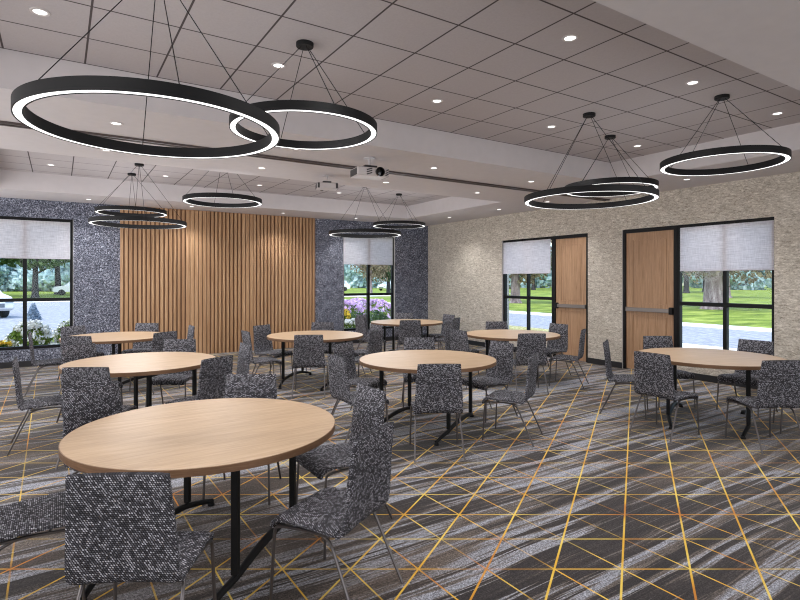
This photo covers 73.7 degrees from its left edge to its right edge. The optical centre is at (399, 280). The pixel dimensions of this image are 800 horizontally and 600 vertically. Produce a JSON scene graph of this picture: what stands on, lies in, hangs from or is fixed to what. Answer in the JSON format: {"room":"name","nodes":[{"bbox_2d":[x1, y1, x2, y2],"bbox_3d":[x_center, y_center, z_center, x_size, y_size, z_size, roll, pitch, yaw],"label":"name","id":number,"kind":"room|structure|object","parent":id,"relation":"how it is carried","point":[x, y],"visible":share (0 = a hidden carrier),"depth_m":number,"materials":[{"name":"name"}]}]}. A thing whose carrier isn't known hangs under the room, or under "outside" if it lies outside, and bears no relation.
{"room":"banquet hall","nodes":[
{"label":"banquet hall","id":0,"kind":"room"},
{"bbox_2d":[0,302,390,340],"bbox_3d":[-34.674,1.730,19.184,65.000,0.001,38.400,0,0,-33],"label":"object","id":1,"kind":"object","parent":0,"point":[52,313],"depth_m":26.09,"materials":[{"name":"grey concrete"}]},
{"bbox_2d":[0,291,13,317],"bbox_3d":[-19.955,0.880,24.768,4.605,1.700,1.880,0,0,32],"label":"car","id":2,"kind":"object","parent":1,"relation":"on","point":[5,307],"visible":0.91,"depth_m":24.21,"materials":[{"name":"white paint"}]},
{"bbox_2d":[27,303,42,320],"bbox_3d":[-15.819,1.373,23.049,0.663,0.801,0.653,0,0,-33],"label":"conifer shrub","id":3,"kind":"object","parent":1,"relation":"on","point":[33,310],"visible":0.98,"depth_m":22.95,"materials":[{"name":"blue plant"}]},
{"bbox_2d":[0,197,427,362],"bbox_3d":[-3.909,-0.200,11.916,10.980,3.600,0.220,0,0,-33],"label":"wall","id":4,"kind":"structure","parent":0,"point":[96,249],"depth_m":10.62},
{"bbox_2d":[0,216,72,350],"bbox_3d":[-6.984,0.059,9.940,1.530,2.452,0.080,0,0,-33],"label":"window","id":5,"kind":"structure","parent":4,"relation":"in","point":[24,299],"depth_m":9.96,"materials":[{"name":"black metal"}]},
{"bbox_2d":[0,219,69,258],"bbox_3d":[-6.954,-0.756,9.893,1.430,0.712,0.012,0,0,-33],"label":"roller shade","id":6,"kind":"object","parent":5,"relation":"attached to","point":[24,239],"visible":1,"depth_m":9.97,"materials":[{"name":"fabric"}]},
{"bbox_2d":[0,334,426,368],"bbox_3d":[-3.847,1.547,11.818,10.980,0.106,0.012,0,0,-33],"label":"baseboard","id":7,"kind":"structure","parent":4,"relation":"attached to","point":[21,363],"depth_m":9.88,"materials":[{"name":"black plastic"}]},
{"bbox_2d":[120,205,314,353],"bbox_3d":[-3.824,0.051,11.806,4.210,3.094,0.032,0,0,-33],"label":"panel","id":8,"kind":"object","parent":4,"relation":"attached to","point":[222,275],"visible":0.73,"depth_m":11.67,"materials":[{"name":"brown wood"}]},
{"bbox_2d":[343,234,394,330],"bbox_3d":[-0.812,0.059,13.848,1.530,2.452,0.139,0,0,-33],"label":"window","id":9,"kind":"structure","parent":4,"relation":"in","point":[367,294],"depth_m":13.85,"materials":[{"name":"black metal"}]},
{"bbox_2d":[344,237,392,264],"bbox_3d":[-0.807,-0.756,13.821,1.450,0.712,0.012,0,0,-33],"label":"roller shade","id":10,"kind":"object","parent":9,"relation":"attached to","point":[360,251],"visible":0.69,"depth_m":13.81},
{"bbox_2d":[1,285,771,346],"bbox_3d":[6.039,1.750,71.545,250.000,0.001,210.000,0,0,-33],"label":"lawn","id":11,"kind":"structure","parent":0,"point":[748,317],"depth_m":39.94,"materials":[{"name":"green plant"}]},
{"bbox_2d":[0,261,29,290],"bbox_3d":[-61.879,-1.724,83.747,11.178,8.158,13.178,0,0,5],"label":"tree","id":12,"kind":"object","parent":11,"relation":"on","point":[5,270],"visible":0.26,"depth_m":82.48,"materials":[{"name":"green plant"}]},
{"bbox_2d":[4,258,69,297],"bbox_3d":[-36.483,-2.604,52.521,8.538,8.878,8.511,0,0,39],"label":"tree","id":13,"kind":"object","parent":11,"relation":"on","point":[36,263],"visible":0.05,"depth_m":52.56,"materials":[{"name":"green plant"}]},
{"bbox_2d":[8,261,69,291],"bbox_3d":[-54.296,-1.724,84.441,13.178,8.158,11.178,0,0,-3],"label":"tree","id":14,"kind":"object","parent":11,"relation":"on","point":[46,279],"visible":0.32,"depth_m":80.94,"materials":[{"name":"green plant"}]},
{"bbox_2d":[14,259,69,293],"bbox_3d":[-42.397,-3.372,66.247,10.672,10.444,10.638,0,0,-33],"label":"tree","id":15,"kind":"object","parent":11,"relation":"on","point":[57,269],"visible":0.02,"depth_m":65.39,"materials":[{"name":"green plant"}]},
{"bbox_2d":[344,300,363,314],"bbox_3d":[-1.893,1.209,18.171,1.495,1.097,1.188,0,0,-33],"label":"flowering shrub","id":16,"kind":"object","parent":11,"relation":"on","point":[354,307],"visible":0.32,"depth_m":18.07,"materials":[{"name":"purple plant"}]},
{"bbox_2d":[344,264,385,287],"bbox_3d":[-8.336,-2.619,117.737,14.731,10.259,12.496,0,0,17],"label":"tree","id":17,"kind":"object","parent":11,"relation":"on","point":[356,280],"visible":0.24,"depth_m":116.60,"materials":[{"name":"green plant"}]},
{"bbox_2d":[348,264,390,292],"bbox_3d":[-3.123,-1.643,61.618,5.545,6.957,5.667,0,0,-11],"label":"tree","id":18,"kind":"object","parent":11,"relation":"on","point":[377,268],"visible":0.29,"depth_m":61.55,"materials":[{"name":"green plant"}]},
{"bbox_2d":[360,299,390,320],"bbox_3d":[-0.880,1.209,19.211,1.495,1.097,1.188,0,0,27],"label":"flowering shrub","id":19,"kind":"object","parent":11,"relation":"on","point":[382,304],"visible":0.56,"depth_m":18.95,"materials":[{"name":"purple plant"}]},
{"bbox_2d":[509,325,548,331],"bbox_3d":[-3.661,1.715,14.110,19.800,0.001,3.150,0,0,-33],"label":"planting bed","id":20,"kind":"object","parent":11,"relation":"on","point":[510,326],"depth_m":18.92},
{"bbox_2d":[3,319,54,346],"bbox_3d":[-7.726,1.299,11.127,0.890,0.977,0.867,0,0,-35],"label":"flowering shrub","id":21,"kind":"object","parent":20,"relation":"on","point":[39,331],"visible":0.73,"depth_m":10.99,"materials":[{"name":"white plant"}]},
{"bbox_2d":[51,318,69,343],"bbox_3d":[-7.263,1.299,11.884,0.867,0.977,0.890,0,0,-19],"label":"flowering shrub","id":22,"kind":"object","parent":20,"relation":"on","point":[57,335],"visible":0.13,"depth_m":11.64,"materials":[{"name":"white plant"}]},
{"bbox_2d":[509,240,551,302],"bbox_3d":[9.379,-1.444,40.923,6.800,6.548,6.654,0,0,34],"label":"tree","id":23,"kind":"object","parent":11,"relation":"on","point":[515,282],"visible":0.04,"depth_m":40.51,"materials":[{"name":"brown plant"}]},
{"bbox_2d":[509,245,551,287],"bbox_3d":[29.299,-3.038,118.091,16.144,11.243,13.694,0,0,29],"label":"tree","id":24,"kind":"object","parent":11,"relation":"on","point":[547,280],"visible":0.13,"depth_m":115.78,"materials":[{"name":"green plant"}]},
{"bbox_2d":[344,299,771,331],"bbox_3d":[11.696,1.720,19.977,1.700,0.001,77.000,0,0,-33],"label":"kerb","id":25,"kind":"object","parent":11,"relation":"on","point":[760,329],"visible":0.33,"depth_m":19.79,"materials":[{"name":"concrete"}]},
{"bbox_2d":[689,270,771,309],"bbox_3d":[19.470,-2.242,31.734,9.242,8.185,9.445,0,0,7],"label":"tree","id":26,"kind":"object","parent":11,"relation":"on","point":[713,285],"visible":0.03,"depth_m":31.93,"materials":[{"name":"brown plant"}]},
{"bbox_2d":[729,270,771,289],"bbox_3d":[62.281,-2.593,95.143,14.642,10.197,12.420,0,0,-33],"label":"tree","id":27,"kind":"object","parent":11,"relation":"on","point":[761,282],"visible":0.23,"depth_m":93.94,"materials":[{"name":"green plant"}]},
{"bbox_2d":[0,0,799,225],"bbox_3d":[0.242,-1.750,5.419,10.980,0.500,15.200,0,0,-33],"label":"ceiling","id":28,"kind":"structure","parent":0,"point":[503,72],"depth_m":4.94,"materials":[{"name":"tile"}]},
{"bbox_2d":[94,173,166,216],"bbox_3d":[-4.553,-1.468,9.060,1.104,0.683,1.104,0,0,-33],"label":"ring chandelier","id":29,"kind":"object","parent":28,"relation":"hanging from","point":[158,212],"visible":0.84,"depth_m":8.94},
{"bbox_2d":[88,163,186,228],"bbox_3d":[-4.060,-1.333,8.307,1.376,0.953,1.376,0,0,-33],"label":"ring chandelier","id":30,"kind":"object","parent":28,"relation":"hanging from","point":[96,220],"visible":1,"depth_m":8.19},
{"bbox_2d":[11,0,279,158],"bbox_3d":[-1.401,-1.333,3.087,1.376,0.953,1.376,0,0,-33],"label":"ring chandelier","id":31,"kind":"object","parent":28,"relation":"hanging from","point":[25,94],"visible":1,"depth_m":2.74,"materials":[{"name":"metal"}]},
{"bbox_2d":[12,90,278,157],"bbox_3d":[-1.401,-0.860,3.087,1.362,0.001,1.362,0,0,-33],"label":"diffuser","id":32,"kind":"object","parent":31,"relation":"attached to","point":[17,108],"depth_m":2.72,"materials":[{"name":"plastic"}]},
{"bbox_2d":[182,171,261,207],"bbox_3d":[-2.586,-1.468,7.801,1.104,0.683,1.104,0,0,-33],"label":"ring chandelier","id":33,"kind":"object","parent":28,"relation":"hanging from","point":[187,198],"visible":0.86,"depth_m":7.63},
{"bbox_2d":[183,197,261,207],"bbox_3d":[-2.586,-1.130,7.801,1.090,0.001,1.090,0,0,-33],"label":"diffuser","id":34,"kind":"object","parent":33,"relation":"attached to","point":[199,197],"depth_m":7.67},
{"bbox_2d":[229,39,376,149],"bbox_3d":[-0.727,-1.468,4.076,1.104,0.683,1.104,0,0,-33],"label":"ring chandelier","id":35,"kind":"object","parent":28,"relation":"hanging from","point":[273,106],"visible":0.91,"depth_m":3.94,"materials":[{"name":"metal"}]},
{"bbox_2d":[230,110,375,149],"bbox_3d":[-0.727,-1.130,4.076,1.090,0.001,1.090,0,0,-33],"label":"diffuser","id":36,"kind":"object","parent":35,"relation":"attached to","point":[373,133],"depth_m":3.93,"materials":[{"name":"plastic"}]},
{"bbox_2d":[0,120,609,200],"bbox_3d":[-0.762,-1.489,6.991,10.980,0.022,0.110,0,0,-33],"label":"track","id":37,"kind":"object","parent":28,"relation":"attached to","point":[2,123],"visible":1,"depth_m":6.62,"materials":[{"name":"metal"}]},
{"bbox_2d":[315,175,337,190],"bbox_3d":[-1.057,-1.400,7.699,0.308,0.199,0.236,0,0,-15],"label":"ceiling projector","id":38,"kind":"object","parent":28,"relation":"attached to","point":[327,185],"visible":1,"depth_m":7.61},
{"bbox_2d":[329,187,400,237],"bbox_3d":[-0.666,-1.333,10.203,1.376,0.953,1.376,0,0,-33],"label":"ring chandelier","id":39,"kind":"object","parent":28,"relation":"hanging from","point":[394,233],"visible":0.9,"depth_m":9.99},
{"bbox_2d":[350,157,388,179],"bbox_3d":[-0.370,-1.375,6.541,0.416,0.249,0.319,0,0,-26],"label":"ceiling projector","id":40,"kind":"object","parent":28,"relation":"attached to","point":[369,172],"visible":1,"depth_m":6.45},
{"bbox_2d":[373,193,424,228],"bbox_3d":[-0.020,-1.468,11.197,1.104,0.683,1.104,0,0,-33],"label":"ring chandelier","id":41,"kind":"object","parent":28,"relation":"hanging from","point":[418,224],"visible":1,"depth_m":11.04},
{"bbox_2d":[524,112,658,209],"bbox_3d":[2.058,-1.333,5.808,1.376,0.953,1.376,0,0,-33],"label":"ring chandelier","id":42,"kind":"object","parent":28,"relation":"hanging from","point":[653,192],"visible":1,"depth_m":5.62,"materials":[{"name":"metal"}]},
{"bbox_2d":[525,191,657,208],"bbox_3d":[2.058,-0.860,5.808,1.362,0.001,1.362,0,0,-33],"label":"diffuser","id":43,"kind":"object","parent":42,"relation":"attached to","point":[656,197],"depth_m":5.55,"materials":[{"name":"plastic"}]},
{"bbox_2d":[565,135,658,196],"bbox_3d":[2.639,-1.468,6.701,1.104,0.683,1.104,0,0,-33],"label":"ring chandelier","id":44,"kind":"object","parent":28,"relation":"hanging from","point":[651,182],"visible":0.67,"depth_m":6.39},
{"bbox_2d":[568,182,657,196],"bbox_3d":[2.639,-1.130,6.701,1.090,0.001,1.090,0,0,-33],"label":"diffuser","id":45,"kind":"object","parent":44,"relation":"attached to","point":[656,186],"depth_m":6.37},
{"bbox_2d":[660,94,791,175],"bbox_3d":[3.165,-1.468,5.246,1.104,0.683,1.104,0,0,-33],"label":"ring chandelier","id":46,"kind":"object","parent":28,"relation":"hanging from","point":[785,153],"visible":1,"depth_m":5.14,"materials":[{"name":"metal"}]},
{"bbox_2d":[660,152,790,175],"bbox_3d":[3.165,-1.130,5.246,1.090,0.001,1.090,0,0,-33],"label":"diffuser","id":47,"kind":"object","parent":46,"relation":"attached to","point":[787,157],"depth_m":5.08,"materials":[{"name":"plastic"}]},
{"bbox_2d":[0,340,799,599],"bbox_3d":[0.242,1.650,5.419,11.420,0.100,15.640,0,0,-33],"label":"floor","id":48,"kind":"structure","parent":0,"point":[597,509],"depth_m":3.84,"materials":[{"name":"carpet"}]},
{"bbox_2d":[6,356,61,455],"bbox_3d":[-3.482,1.174,5.188,0.529,0.858,0.480,0,0,-33],"label":"upholstered chair","id":49,"kind":"object","parent":48,"relation":"on","point":[29,404],"visible":0.74,"depth_m":5.03,"materials":[{"name":"fabric"}]},
{"bbox_2d":[24,332,60,395],"bbox_3d":[-5.097,1.174,7.715,0.529,0.858,0.480,0,0,-33],"label":"upholstered chair","id":50,"kind":"object","parent":48,"relation":"on","point":[56,361],"visible":0.72,"depth_m":7.53,"materials":[{"name":"fabric"}]},
{"bbox_2d":[0,491,85,599],"bbox_3d":[-1.877,1.174,2.676,0.529,0.858,0.480,0,0,-33],"label":"upholstered chair","id":51,"kind":"object","parent":48,"relation":"on","point":[20,519],"visible":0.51,"depth_m":2.62,"materials":[{"name":"fabric"}]},
{"bbox_2d":[58,336,91,394],"bbox_3d":[-4.314,1.174,7.309,0.480,0.858,0.529,0,0,-3],"label":"upholstered chair","id":52,"kind":"object","parent":48,"relation":"on","point":[65,340],"visible":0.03,"depth_m":7.09,"materials":[{"name":"fabric"}]},
{"bbox_2d":[57,325,103,379],"bbox_3d":[-5.137,1.174,8.597,0.529,0.858,0.480,0,0,27],"label":"upholstered chair","id":53,"kind":"object","parent":48,"relation":"on","point":[68,330],"visible":0.17,"depth_m":8.64,"materials":[{"name":"fabric"}]},
{"bbox_2d":[56,343,122,422],"bbox_3d":[-3.521,1.174,6.069,0.529,0.858,0.480,0,0,27],"label":"upholstered chair","id":54,"kind":"object","parent":48,"relation":"on","point":[74,352],"visible":0.2,"depth_m":6.12,"materials":[{"name":"fabric"}]},
{"bbox_2d":[62,384,122,473],"bbox_3d":[-1.917,1.174,3.558,0.529,0.858,0.480,0,0,27],"label":"upholstered chair","id":55,"kind":"object","parent":48,"relation":"on","point":[81,408],"visible":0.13,"depth_m":3.60,"materials":[{"name":"fabric"}]},
{"bbox_2d":[55,367,136,468],"bbox_3d":[-2.698,1.174,4.781,0.480,0.858,0.529,0,0,-3],"label":"upholstered chair","id":56,"kind":"object","parent":48,"relation":"on","point":[74,379],"visible":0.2,"depth_m":4.57,"materials":[{"name":"fabric"}]},
{"bbox_2d":[59,331,158,383],"bbox_3d":[-4.353,1.229,8.191,1.490,0.741,1.490,0,0,-33],"label":"round table","id":57,"kind":"object","parent":48,"relation":"on","point":[113,338],"visible":0.5,"depth_m":7.99,"materials":[{"name":"brown wood"}]},
{"bbox_2d":[59,352,214,408],"bbox_3d":[-2.738,1.229,5.663,1.490,0.741,1.490,0,0,-33],"label":"round table","id":58,"kind":"object","parent":48,"relation":"on","point":[147,364],"visible":0.49,"depth_m":5.57,"materials":[{"name":"brown wood"}]},
{"bbox_2d":[64,472,216,599],"bbox_3d":[-1.094,1.174,2.270,0.480,0.858,0.529,0,0,-3],"label":"upholstered chair","id":59,"kind":"object","parent":48,"relation":"on","point":[120,526],"visible":1,"depth_m":2.07,"materials":[{"name":"fabric"}]},
{"bbox_2d":[122,323,158,353],"bbox_3d":[-4.393,1.174,9.072,0.480,0.858,0.529,0,0,-3],"label":"upholstered chair","id":60,"kind":"object","parent":48,"relation":"on","point":[138,347],"visible":0.61,"depth_m":9.23,"materials":[{"name":"fabric"}]},
{"bbox_2d":[129,331,180,394],"bbox_3d":[-3.570,1.174,7.784,0.529,0.858,0.480,0,0,27],"label":"upholstered chair","id":61,"kind":"object","parent":48,"relation":"on","point":[158,338],"visible":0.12,"depth_m":7.63,"materials":[{"name":"fabric"}]},
{"bbox_2d":[145,339,195,406],"bbox_3d":[-2.778,1.174,6.544,0.480,0.858,0.529,0,0,-3],"label":"upholstered chair","id":62,"kind":"object","parent":48,"relation":"on","point":[170,345],"visible":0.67,"depth_m":6.70,"materials":[{"name":"fabric"}]},
{"bbox_2d":[58,398,334,599],"bbox_3d":[-1.133,1.229,3.152,1.490,0.741,1.490,0,0,-34],"label":"round table","id":63,"kind":"object","parent":48,"relation":"on","point":[186,440],"visible":0.84,"depth_m":2.91,"materials":[{"name":"brown wood"}]},
{"bbox_2d":[165,355,232,403],"bbox_3d":[-1.955,1.174,5.256,0.529,0.858,0.480,0,0,27],"label":"upholstered chair","id":64,"kind":"object","parent":48,"relation":"on","point":[213,373],"visible":0.54,"depth_m":5.15,"materials":[{"name":"fabric"}]},
{"bbox_2d":[202,374,281,505],"bbox_3d":[-1.173,1.174,4.033,0.480,0.858,0.529,0,0,-3],"label":"upholstered chair","id":65,"kind":"object","parent":48,"relation":"on","point":[237,385],"visible":0.14,"depth_m":4.22,"materials":[{"name":"fabric"}]},
{"bbox_2d":[236,342,250,373],"bbox_3d":[-1.994,1.174,6.138,0.529,0.858,0.480,0,0,-33],"label":"upholstered chair","id":66,"kind":"object","parent":48,"relation":"on","point":[243,362],"visible":0.21,"depth_m":6.17,"materials":[{"name":"fabric"}]},
{"bbox_2d":[241,330,281,388],"bbox_3d":[-2.067,1.174,7.895,0.529,0.858,0.480,0,0,-33],"label":"upholstered chair","id":67,"kind":"object","parent":48,"relation":"on","point":[246,338],"visible":0.77,"depth_m":7.79,"materials":[{"name":"fabric"}]},
{"bbox_2d":[252,324,292,373],"bbox_3d":[-2.107,1.174,8.777,0.529,0.858,0.480,0,0,27],"label":"upholstered chair","id":68,"kind":"object","parent":48,"relation":"on","point":[262,345],"visible":0.9,"depth_m":8.78,"materials":[{"name":"fabric"}]},
{"bbox_2d":[291,335,327,397],"bbox_3d":[-1.261,1.174,7.490,0.480,0.858,0.529,0,0,-4],"label":"upholstered chair","id":69,"kind":"object","parent":48,"relation":"on","point":[308,350],"visible":1,"depth_m":7.29,"materials":[{"name":"fabric"}]},
{"bbox_2d":[267,330,362,390],"bbox_3d":[-1.323,1.229,8.370,1.490,0.741,1.490,0,0,-33],"label":"round table","id":70,"kind":"object","parent":48,"relation":"on","point":[329,336],"visible":0.69,"depth_m":8.13,"materials":[{"name":"brown wood"}]},
{"bbox_2d":[306,322,334,374],"bbox_3d":[-1.363,1.174,9.252,0.480,0.858,0.529,0,0,-3],"label":"upholstered chair","id":71,"kind":"object","parent":48,"relation":"on","point":[315,325],"visible":0.38,"depth_m":9.44,"materials":[{"name":"fabric"}]},
{"bbox_2d":[269,422,402,599],"bbox_3d":[-0.319,1.174,2.740,0.529,0.858,0.480,0,0,27],"label":"upholstered chair","id":72,"kind":"object","parent":48,"relation":"on","point":[329,512],"visible":1,"depth_m":2.64,"materials":[{"name":"fabric"}]},
{"bbox_2d":[296,382,392,518],"bbox_3d":[-0.390,1.174,3.627,0.529,0.858,0.480,0,0,-33],"label":"upholstered chair","id":73,"kind":"object","parent":48,"relation":"on","point":[369,402],"visible":0.7,"depth_m":3.63,"materials":[{"name":"fabric"}]},
{"bbox_2d":[327,354,388,442],"bbox_3d":[-0.443,1.174,5.373,0.529,0.858,0.480,0,0,-33],"label":"upholstered chair","id":74,"kind":"object","parent":48,"relation":"on","point":[337,365],"visible":0.56,"depth_m":5.26,"materials":[{"name":"fabric"}]},
{"bbox_2d":[331,341,386,413],"bbox_3d":[-0.483,1.174,6.254,0.529,0.858,0.480,0,0,27],"label":"upholstered chair","id":75,"kind":"object","parent":48,"relation":"on","point":[345,350],"visible":0.63,"depth_m":6.32,"materials":[{"name":"fabric"}]},
{"bbox_2d":[355,330,382,376],"bbox_3d":[-0.540,1.174,7.964,0.529,0.858,0.480,0,0,27],"label":"upholstered chair","id":76,"kind":"object","parent":48,"relation":"on","point":[375,339],"visible":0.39,"depth_m":7.86,"materials":[{"name":"fabric"}]},
{"bbox_2d":[354,324,385,376],"bbox_3d":[-0.580,1.174,8.846,0.529,0.858,0.480,0,0,-33],"label":"upholstered chair","id":77,"kind":"object","parent":48,"relation":"on","point":[373,327],"visible":0.32,"depth_m":8.83,"materials":[{"name":"fabric"}]},
{"bbox_2d":[355,318,385,351],"bbox_3d":[-0.603,1.174,10.563,0.529,0.858,0.480,0,0,-33],"label":"upholstered chair","id":78,"kind":"object","parent":48,"relation":"on","point":[360,324],"visible":0.56,"depth_m":10.44,"materials":[{"name":"fabric"}]},
{"bbox_2d":[394,313,412,349],"bbox_3d":[0.101,1.174,11.920,0.480,0.858,0.529,0,0,-3],"label":"upholstered chair","id":79,"kind":"object","parent":48,"relation":"on","point":[397,315],"visible":0.3,"depth_m":12.10,"materials":[{"name":"fabric"}]},
{"bbox_2d":[371,319,442,351],"bbox_3d":[0.140,1.229,11.038,1.490,0.741,1.490,0,0,-33],"label":"round table","id":80,"kind":"object","parent":48,"relation":"on","point":[388,322],"visible":0.52,"depth_m":10.82,"materials":[{"name":"brown wood"}]},
{"bbox_2d":[397,320,421,350],"bbox_3d":[0.180,1.174,10.157,0.480,0.858,0.529,0,0,-3],"label":"upholstered chair","id":81,"kind":"object","parent":48,"relation":"on","point":[407,328],"visible":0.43,"depth_m":9.95,"materials":[{"name":"fabric"}]},
{"bbox_2d":[402,337,434,411],"bbox_3d":[0.261,1.174,6.729,0.480,0.858,0.529,0,0,-3],"label":"upholstered chair","id":82,"kind":"object","parent":48,"relation":"on","point":[409,343],"visible":0.23,"depth_m":6.91,"materials":[{"name":"fabric"}]},
{"bbox_2d":[359,350,495,445],"bbox_3d":[0.300,1.229,5.848,1.490,0.741,1.490,0,0,-21],"label":"round table","id":83,"kind":"object","parent":48,"relation":"on","point":[400,361],"visible":0.86,"depth_m":5.73,"materials":[{"name":"brown wood"}]},
{"bbox_2d":[409,364,465,461],"bbox_3d":[0.340,1.174,4.966,0.480,0.858,0.529,0,0,-3],"label":"upholstered chair","id":84,"kind":"object","parent":48,"relation":"on","point":[438,386],"visible":1,"depth_m":4.77,"materials":[{"name":"fabric"}]},
{"bbox_2d":[425,314,454,349],"bbox_3d":[0.884,1.174,11.514,0.529,0.858,0.480,0,0,-33],"label":"upholstered chair","id":85,"kind":"object","parent":48,"relation":"on","point":[447,318],"visible":0.54,"depth_m":11.55,"materials":[{"name":"fabric"}]},
{"bbox_2d":[450,329,468,389],"bbox_3d":[1.052,1.174,8.084,0.529,0.858,0.480,0,0,-33],"label":"upholstered chair","id":86,"kind":"object","parent":48,"relation":"on","point":[458,339],"visible":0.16,"depth_m":7.97,"materials":[{"name":"fabric"}]},
{"bbox_2d":[443,323,478,373],"bbox_3d":[1.012,1.174,8.966,0.529,0.858,0.480,0,0,27],"label":"upholstered chair","id":87,"kind":"object","parent":48,"relation":"on","point":[447,327],"visible":0.34,"depth_m":8.94,"materials":[{"name":"fabric"}]},
{"bbox_2d":[462,341,517,422],"bbox_3d":[1.044,1.174,6.323,0.529,0.858,0.480,0,0,-33],"label":"upholstered chair","id":88,"kind":"object","parent":48,"relation":"on","point":[501,374],"visible":0.88,"depth_m":6.32,"materials":[{"name":"fabric"}]},
{"bbox_2d":[485,321,515,358],"bbox_3d":[1.756,1.174,9.441,0.480,0.858,0.529,0,0,-3],"label":"upholstered chair","id":89,"kind":"object","parent":48,"relation":"on","point":[490,325],"visible":0.19,"depth_m":9.63,"materials":[{"name":"fabric"}]},
{"bbox_2d":[482,352,542,446],"bbox_3d":[1.148,1.174,5.436,0.529,0.858,0.480,0,0,26],"label":"upholstered chair","id":90,"kind":"object","parent":48,"relation":"on","point":[515,397],"visible":1,"depth_m":5.33,"materials":[{"name":"fabric"}]},
{"bbox_2d":[467,329,559,382],"bbox_3d":[1.796,1.229,8.560,1.490,0.741,1.490,0,0,-33],"label":"round table","id":91,"kind":"object","parent":48,"relation":"on","point":[496,334],"visible":0.52,"depth_m":8.43,"materials":[{"name":"brown wood"}]},
{"bbox_2d":[507,333,548,394],"bbox_3d":[1.835,1.174,7.678,0.480,0.858,0.529,0,0,-3],"label":"upholstered chair","id":92,"kind":"object","parent":48,"relation":"on","point":[528,344],"visible":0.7,"depth_m":7.48,"materials":[{"name":"fabric"}]},
{"bbox_2d":[546,323,570,377],"bbox_3d":[2.539,1.174,9.035,0.529,0.858,0.480,0,0,-33],"label":"upholstered chair","id":93,"kind":"object","parent":48,"relation":"on","point":[557,346],"visible":0.62,"depth_m":9.05,"materials":[{"name":"fabric"}]},
{"bbox_2d":[549,329,588,388],"bbox_3d":[2.579,1.174,8.153,0.529,0.858,0.480,0,0,27],"label":"upholstered chair","id":94,"kind":"object","parent":48,"relation":"on","point":[562,357],"visible":1,"depth_m":8.05,"materials":[{"name":"fabric"}]},
{"bbox_2d":[599,339,647,418],"bbox_3d":[2.720,1.174,6.461,0.529,0.858,0.480,0,0,27],"label":"upholstered chair","id":95,"kind":"object","parent":48,"relation":"on","point":[617,378],"visible":0.66,"depth_m":6.38,"materials":[{"name":"fabric"}]},
{"bbox_2d":[629,351,699,442],"bbox_3d":[2.759,1.174,5.580,0.529,0.858,0.480,0,0,-33],"label":"upholstered chair","id":96,"kind":"object","parent":48,"relation":"on","point":[653,374],"visible":1,"depth_m":5.47,"materials":[{"name":"fabric"}]},
{"bbox_2d":[641,336,695,407],"bbox_3d":[3.463,1.174,6.936,0.480,0.858,0.529,0,0,-3],"label":"upholstered chair","id":97,"kind":"object","parent":48,"relation":"on","point":[649,342],"visible":0.27,"depth_m":7.12,"materials":[{"name":"fabric"}]},
{"bbox_2d":[639,348,786,438],"bbox_3d":[3.503,1.229,6.055,1.490,0.741,1.490,0,0,-13],"label":"round table","id":98,"kind":"object","parent":48,"relation":"on","point":[688,357],"visible":0.76,"depth_m":5.85,"materials":[{"name":"brown wood"}]},
{"bbox_2d":[716,339,777,417],"bbox_3d":[4.247,1.174,6.530,0.529,0.858,0.480,0,0,-33],"label":"upholstered chair","id":99,"kind":"object","parent":48,"relation":"on","point":[755,346],"visible":0.62,"depth_m":6.56,"materials":[{"name":"fabric"}]},
{"bbox_2d":[725,360,799,453],"bbox_3d":[3.543,1.174,5.173,0.480,0.858,0.529,0,0,-3],"label":"upholstered chair","id":100,"kind":"object","parent":48,"relation":"on","point":[779,380],"visible":1,"depth_m":4.98,"materials":[{"name":"fabric"}]},
{"bbox_2d":[373,303,771,347],"bbox_3d":[7.939,1.725,19.356,5.300,0.001,80.000,0,0,-33],"label":"road","id":101,"kind":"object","parent":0,"point":[692,335],"depth_m":17.25,"materials":[{"name":"asphalt"}]},
{"bbox_2d":[428,171,799,375],"bbox_3d":[4.902,-0.200,8.527,0.220,3.600,15.420,0,0,-33],"label":"wall","id":102,"kind":"structure","parent":0,"point":[465,257],"depth_m":9.98,"materials":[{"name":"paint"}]},
{"bbox_2d":[502,236,552,340],"bbox_3d":[2.802,0.188,11.713,0.109,2.195,1.490,0,0,-33],"label":"window","id":103,"kind":"structure","parent":102,"relation":"in","point":[528,297],"depth_m":11.71,"materials":[{"name":"black metal"}]},
{"bbox_2d":[503,239,550,273],"bbox_3d":[2.758,-0.500,11.708,0.012,0.720,1.410,0,0,-33],"label":"roller shade","id":104,"kind":"object","parent":103,"relation":"attached to","point":[533,256],"visible":1,"depth_m":11.66,"materials":[{"name":"fabric"}]},
{"bbox_2d":[553,233,587,362],"bbox_3d":[3.439,0.345,10.714,0.130,2.510,0.880,0,0,-33],"label":"door","id":105,"kind":"structure","parent":102,"relation":"in","point":[570,252],"depth_m":10.68,"materials":[{"name":"brown wood"}]},
{"bbox_2d":[439,337,756,388],"bbox_3d":[4.867,1.547,8.367,0.012,0.106,15.188,0,0,-33],"label":"baseboard","id":106,"kind":"structure","parent":102,"relation":"attached to","point":[701,377],"depth_m":9.68,"materials":[{"name":"black plastic"}]},
{"bbox_2d":[623,225,676,368],"bbox_3d":[4.348,0.345,9.292,0.130,2.510,1.005,0,0,-33],"label":"door","id":107,"kind":"structure","parent":102,"relation":"in","point":[649,254],"depth_m":9.31,"materials":[{"name":"brown wood"}]},
{"bbox_2d":[677,217,773,349],"bbox_3d":[5.019,0.188,8.270,0.080,2.195,1.440,0,0,-33],"label":"window","id":108,"kind":"structure","parent":102,"relation":"in","point":[725,304],"depth_m":8.24,"materials":[{"name":"black metal"}]},
{"bbox_2d":[680,220,773,270],"bbox_3d":[4.987,-0.502,8.220,0.012,0.715,1.370,0,0,-33],"label":"roller shade","id":109,"kind":"object","parent":108,"relation":"attached to","point":[747,245],"visible":1,"depth_m":8.16,"materials":[{"name":"fabric"}]},
{"bbox_2d":[682,343,736,350],"bbox_3d":[11.961,1.730,2.939,5.600,0.001,48.000,0,0,-33],"label":"path concrete","id":110,"kind":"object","parent":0,"point":[684,345],"depth_m":13.91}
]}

